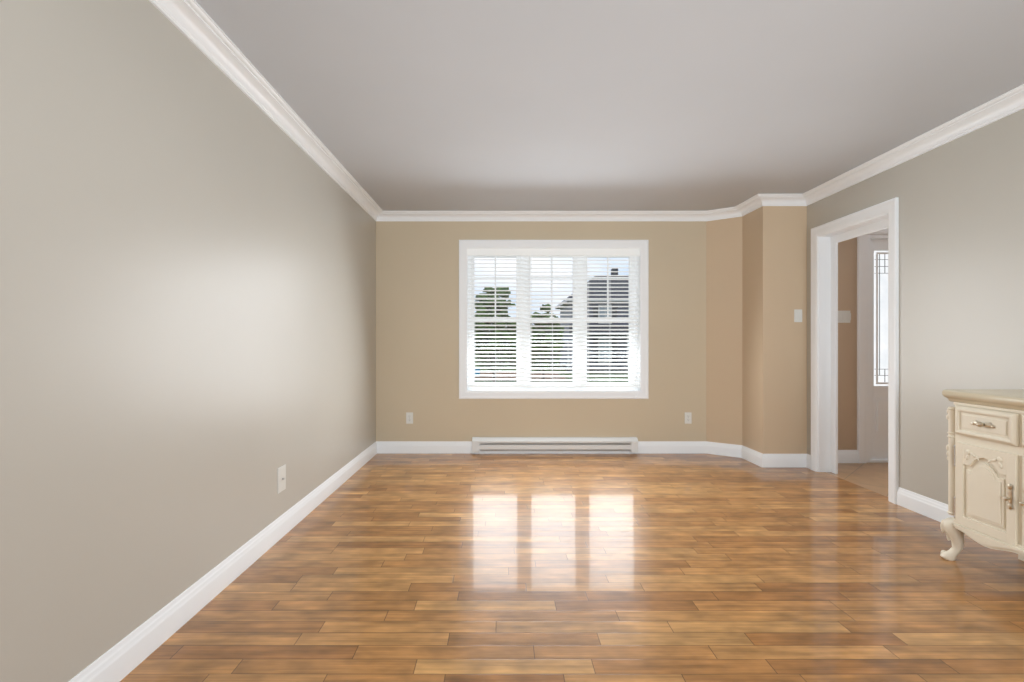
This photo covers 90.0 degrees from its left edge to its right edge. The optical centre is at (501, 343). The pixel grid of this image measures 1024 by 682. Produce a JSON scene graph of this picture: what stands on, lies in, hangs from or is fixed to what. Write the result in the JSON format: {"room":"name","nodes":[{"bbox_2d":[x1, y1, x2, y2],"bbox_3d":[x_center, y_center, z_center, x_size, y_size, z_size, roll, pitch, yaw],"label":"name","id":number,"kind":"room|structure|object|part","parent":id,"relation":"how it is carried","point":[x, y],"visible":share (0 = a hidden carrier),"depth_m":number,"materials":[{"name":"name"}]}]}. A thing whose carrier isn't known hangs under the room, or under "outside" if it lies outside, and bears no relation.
{"room":"empty living room","nodes":[
{"label":"empty living room","id":0,"kind":"room"},
{"bbox_2d":[0,0,375,681],"bbox_3d":[-1.345,-0.104,1.389,0.120,2.460,8.217,0,0,0],"label":"wall","id":1,"kind":"structure","parent":0,"point":[186,298],"depth_m":1.85,"materials":[{"name":"beige paint"}]},
{"bbox_2d":[278,464,285,493],"bbox_3d":[-1.275,0.791,2.990,0.018,0.145,0.105,0,0,0],"label":"outlet","id":2,"kind":"object","parent":1,"relation":"attached to","point":[281,478],"visible":1,"depth_m":2.98,"materials":[{"name":"white plastic"}]},
{"bbox_2d":[376,221,705,440],"bbox_3d":[0.407,-0.104,5.372,3.385,2.460,0.250,0,0,0],"label":"wall","id":3,"kind":"structure","parent":0,"point":[417,318],"depth_m":5.25,"materials":[{"name":"beige paint"}]},
{"bbox_2d":[406,412,412,423],"bbox_3d":[-0.940,0.765,5.242,0.070,0.115,0.008,0,0,0],"label":"electrical outlet","id":4,"kind":"object","parent":3,"relation":"attached to","point":[409,417],"visible":1,"depth_m":5.24,"materials":[{"name":"white plastic"}]},
{"bbox_2d":[459,240,648,398],"bbox_3d":[0.535,-0.245,5.335,1.936,1.626,0.224,0,0,0],"label":"window","id":5,"kind":"structure","parent":3,"relation":"in","point":[525,343],"depth_m":5.32,"materials":[{"name":"white plastic"}]},
{"bbox_3d":[0.535,-0.245,5.386,1.720,1.410,0.063,0,0,0],"label":"window sashes","id":6,"kind":"part","parent":5,"relation":"part of","materials":[{"name":"white wood"}]},
{"bbox_2d":[467,248,639,387],"bbox_3d":[0.535,-0.260,5.297,1.774,1.435,0.076,0,0,0],"label":"window blinds","id":7,"kind":"object","parent":5,"relation":"attached to","point":[580,252],"visible":0.9,"depth_m":5.29,"materials":[{"name":"white plastic"}]},
{"bbox_2d":[472,256,472,335],"bbox_3d":[-0.280,-0.245,5.294,0.024,1.357,0.073,0,0,24],"label":"blind cord","id":8,"kind":"object","parent":7,"relation":"hanging from","point":[472,256],"depth_m":5.27,"materials":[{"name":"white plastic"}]},
{"bbox_2d":[495,256,495,384],"bbox_3d":[-0.059,-0.245,5.305,0.002,1.357,0.053,0,0,0],"label":"blind cord","id":9,"kind":"object","parent":7,"relation":"hanging from","point":[495,256],"depth_m":5.28,"materials":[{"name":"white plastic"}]},
{"bbox_2d":[516,256,516,384],"bbox_3d":[0.157,-0.245,5.305,0.002,1.357,0.053,0,0,0],"label":"blind cord","id":10,"kind":"object","parent":7,"relation":"hanging from","point":[516,256],"depth_m":5.28,"materials":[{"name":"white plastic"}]},
{"bbox_2d":[529,256,531,385],"bbox_3d":[0.306,-0.241,5.296,0.021,1.365,0.072,0,0,18],"label":"blind cord","id":11,"kind":"object","parent":7,"relation":"hanging from","point":[531,314],"depth_m":5.28,"materials":[{"name":"white fabric"}]},
{"bbox_2d":[630,257,637,398],"bbox_3d":[1.366,-0.181,5.270,0.032,1.485,0.129,0,0,-27],"label":"blind cord","id":12,"kind":"object","parent":7,"relation":"hanging from","point":[630,257],"depth_m":5.33,"materials":[{"name":"white fabric"}]},
{"bbox_2d":[472,437,637,452],"bbox_3d":[0.544,1.031,5.207,1.680,0.146,0.075,0,0,0],"label":"heater","id":13,"kind":"object","parent":3,"relation":"attached to","point":[630,444],"visible":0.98,"depth_m":5.19,"materials":[{"name":"grey metal"}]},
{"bbox_2d":[685,412,691,423],"bbox_3d":[1.913,0.765,5.242,0.070,0.115,0.008,0,0,0],"label":"electrical outlet","id":14,"kind":"object","parent":3,"relation":"attached to","point":[688,417],"visible":1,"depth_m":5.24,"materials":[{"name":"white plastic"}]},
{"bbox_2d":[120,454,1023,681],"bbox_3d":[0.713,1.156,1.389,4.235,0.060,8.217,0,0,0],"label":"floor","id":15,"kind":"structure","parent":0,"point":[546,568],"depth_m":2.37,"materials":[{"name":"brown wood"}]},
{"bbox_2d":[940,389,1023,560],"bbox_3d":[2.525,0.684,1.961,0.468,0.884,1.508,0,0,0],"label":"cabinet","id":16,"kind":"object","parent":15,"relation":"on","point":[985,449],"visible":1,"depth_m":2.46,"materials":[{"name":"beige wood"}]},
{"bbox_2d":[196,0,1023,210],"bbox_3d":[1.948,-1.384,1.389,6.705,0.100,8.217,0,0,0],"label":"ceiling","id":17,"kind":"structure","parent":0,"point":[551,105],"depth_m":2.67,"materials":[{"name":"paint"}]},
{"bbox_2d":[706,206,806,453],"bbox_3d":[2.490,-0.104,5.079,0.780,2.460,0.837,0,0,0],"label":"wall","id":18,"kind":"structure","parent":0,"point":[756,335],"depth_m":4.74,"materials":[{"name":"beige paint"}]},
{"bbox_2d":[149,0,1023,220],"bbox_3d":[0.748,-1.292,1.323,4.065,0.085,7.847,0,0,0],"label":"crown molding","id":19,"kind":"structure","parent":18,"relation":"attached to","point":[195,24],"depth_m":3.39,"materials":[{"name":"white paint"}]},
{"bbox_2d":[794,309,801,321],"bbox_3d":[2.700,-0.251,4.655,0.072,0.115,0.010,0,0,0],"label":"light switch","id":20,"kind":"object","parent":18,"relation":"attached to","point":[797,315],"visible":1,"depth_m":4.65,"materials":[{"name":"white plastic"}]},
{"bbox_2d":[838,237,856,449],"bbox_3d":[4.090,-0.104,4.911,2.420,2.460,0.170,0,0,0],"label":"wall","id":21,"kind":"structure","parent":0,"point":[847,350],"depth_m":4.83,"materials":[{"name":"beige paint"}]},
{"bbox_2d":[838,311,850,322],"bbox_3d":[3.205,-0.251,4.821,0.171,0.115,0.010,0,0,0],"label":"light switch","id":22,"kind":"object","parent":21,"relation":"attached to","point":[844,316],"visible":0.67,"depth_m":4.82,"materials":[{"name":"white plastic"}]},
{"bbox_2d":[857,228,887,462],"bbox_3d":[4.115,0.007,4.814,1.526,2.238,0.024,0,0,0],"label":"door frame","id":23,"kind":"structure","parent":21,"relation":"attached to","point":[862,347],"depth_m":4.81,"materials":[{"name":"white paint"}]},
{"bbox_2d":[867,234,887,462],"bbox_3d":[4.115,0.048,4.891,1.364,2.157,0.200,0,0,0],"label":"door unit","id":24,"kind":"structure","parent":21,"relation":"in","point":[877,348],"depth_m":4.87,"materials":[{"name":"white paint"}]},
{"bbox_2d":[826,463,887,496],"bbox_3d":[4.065,1.156,1.264,2.470,0.060,7.967,0,0,0],"label":"floor","id":25,"kind":"structure","parent":0,"point":[872,477],"depth_m":4.40,"materials":[{"name":"brown wood"}]},
{"bbox_2d":[807,109,1023,503],"bbox_3d":[2.830,-0.104,1.030,0.100,2.460,7.260,0,0,0],"label":"wall","id":26,"kind":"structure","parent":0,"point":[961,262],"depth_m":3.19,"materials":[{"name":"beige paint"}]},
{"bbox_2d":[69,441,953,681],"bbox_3d":[1.038,1.065,1.323,4.645,0.122,7.847,0,0,0],"label":"baseboard","id":27,"kind":"structure","parent":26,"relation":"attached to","point":[125,656],"depth_m":3.18,"materials":[{"name":"white paint"}]},
{"bbox_2d":[811,197,898,503],"bbox_3d":[2.830,0.052,4.075,0.148,2.148,0.986,0,0,0],"label":"door frame","id":28,"kind":"structure","parent":26,"relation":"attached to","point":[827,238],"depth_m":4.43,"materials":[{"name":"white paint"}]},
{"label":"outside","id":29,"kind":"structure","parent":0,"visible":0},
{"bbox_2d":[474,354,628,381],"bbox_3d":[25.000,2.476,202.849,350.000,0.300,394.303,0,0,0],"label":"ground","id":30,"kind":"structure","parent":29,"point":[546,374],"depth_m":38.24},
{"bbox_2d":[479,304,505,381],"bbox_3d":[-0.500,-0.423,30.947,2.975,5.499,2.771,0,0,0],"label":"trunk","id":31,"kind":"object","parent":30,"relation":"on","point":[491,353],"depth_m":30.94,"materials":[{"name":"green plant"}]},
{"bbox_2d":[474,287,515,370],"bbox_3d":[-0.545,-0.887,30.908,3.658,5.188,3.782,0,0,0],"label":"foliage","id":32,"kind":"object","parent":31,"relation":"attached to","point":[501,323],"depth_m":30.01,"materials":[{"name":"green plant"}]},
{"bbox_2d":[485,323,559,366],"bbox_3d":[40.804,-0.063,87.937,227.035,11.946,78.075,0,0,0],"label":"treeline","id":33,"kind":"object","parent":30,"relation":"on","point":[532,354],"depth_m":52.39,"materials":[{"name":"green plant"}]},
{"bbox_2d":[560,366,628,371],"bbox_3d":[10.285,2.151,44.235,9.430,0.350,8.530,0,0,0],"label":"foundation","id":34,"kind":"object","parent":30,"relation":"on","point":[597,369],"depth_m":39.97,"materials":[{"name":"white"}]},
{"bbox_2d":[560,303,628,367],"bbox_3d":[10.290,-0.724,44.220,9.420,5.400,8.560,0,0,0],"label":"house","id":35,"kind":"structure","parent":34,"relation":"on","point":[601,312],"depth_m":40.00,"materials":[{"name":"grey"}]},
{"bbox_2d":[555,300,628,366],"bbox_3d":[10.290,-0.754,43.810,10.320,5.460,10.280,0,0,0],"label":"trim","id":36,"kind":"structure","parent":35,"relation":"attached to","point":[600,323],"depth_m":39.80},
{"bbox_2d":[558,269,628,332],"bbox_3d":[10.300,-3.599,43.825,10.300,5.550,10.250,0,0,0],"label":"roofs","id":37,"kind":"structure","parent":35,"relation":"on","point":[610,281],"depth_m":41.29,"materials":[{"name":"grey"}]},
{"bbox_2d":[593,307,597,316],"bbox_3d":[7.347,-2.447,39.977,0.312,0.702,0.045,0,0,0],"label":"shutters","id":38,"kind":"object","parent":35,"relation":"attached to","point":[596,308],"depth_m":39.96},
{"bbox_2d":[593,339,597,361],"bbox_3d":[7.347,0.558,39.977,0.312,1.717,0.045,0,0,0],"label":"shutters","id":39,"kind":"object","parent":35,"relation":"attached to","point":[593,339],"depth_m":39.96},
{"bbox_2d":[612,307,616,316],"bbox_3d":[8.830,-2.447,39.977,0.312,0.702,0.045,0,0,0],"label":"shutters","id":40,"kind":"object","parent":35,"relation":"attached to","point":[613,308],"depth_m":39.96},
{"bbox_2d":[612,339,616,361],"bbox_3d":[8.830,0.558,39.977,0.312,1.717,0.045,0,0,0],"label":"shutters","id":41,"kind":"object","parent":35,"relation":"attached to","point":[612,339],"depth_m":39.96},
{"bbox_3d":[2.595,0.349,31.460,1.968,3.954,2.291,0,0,0],"label":"trunk","id":42,"kind":"object","parent":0,"visible":0},
{"bbox_2d":[532,304,564,371],"bbox_3d":[2.564,-0.325,31.453,2.661,4.229,2.836,0,0,0],"label":"foliage","id":43,"kind":"object","parent":42,"relation":"attached to","point":[551,343],"depth_m":30.90,"materials":[{"name":"green plant"}]}
]}

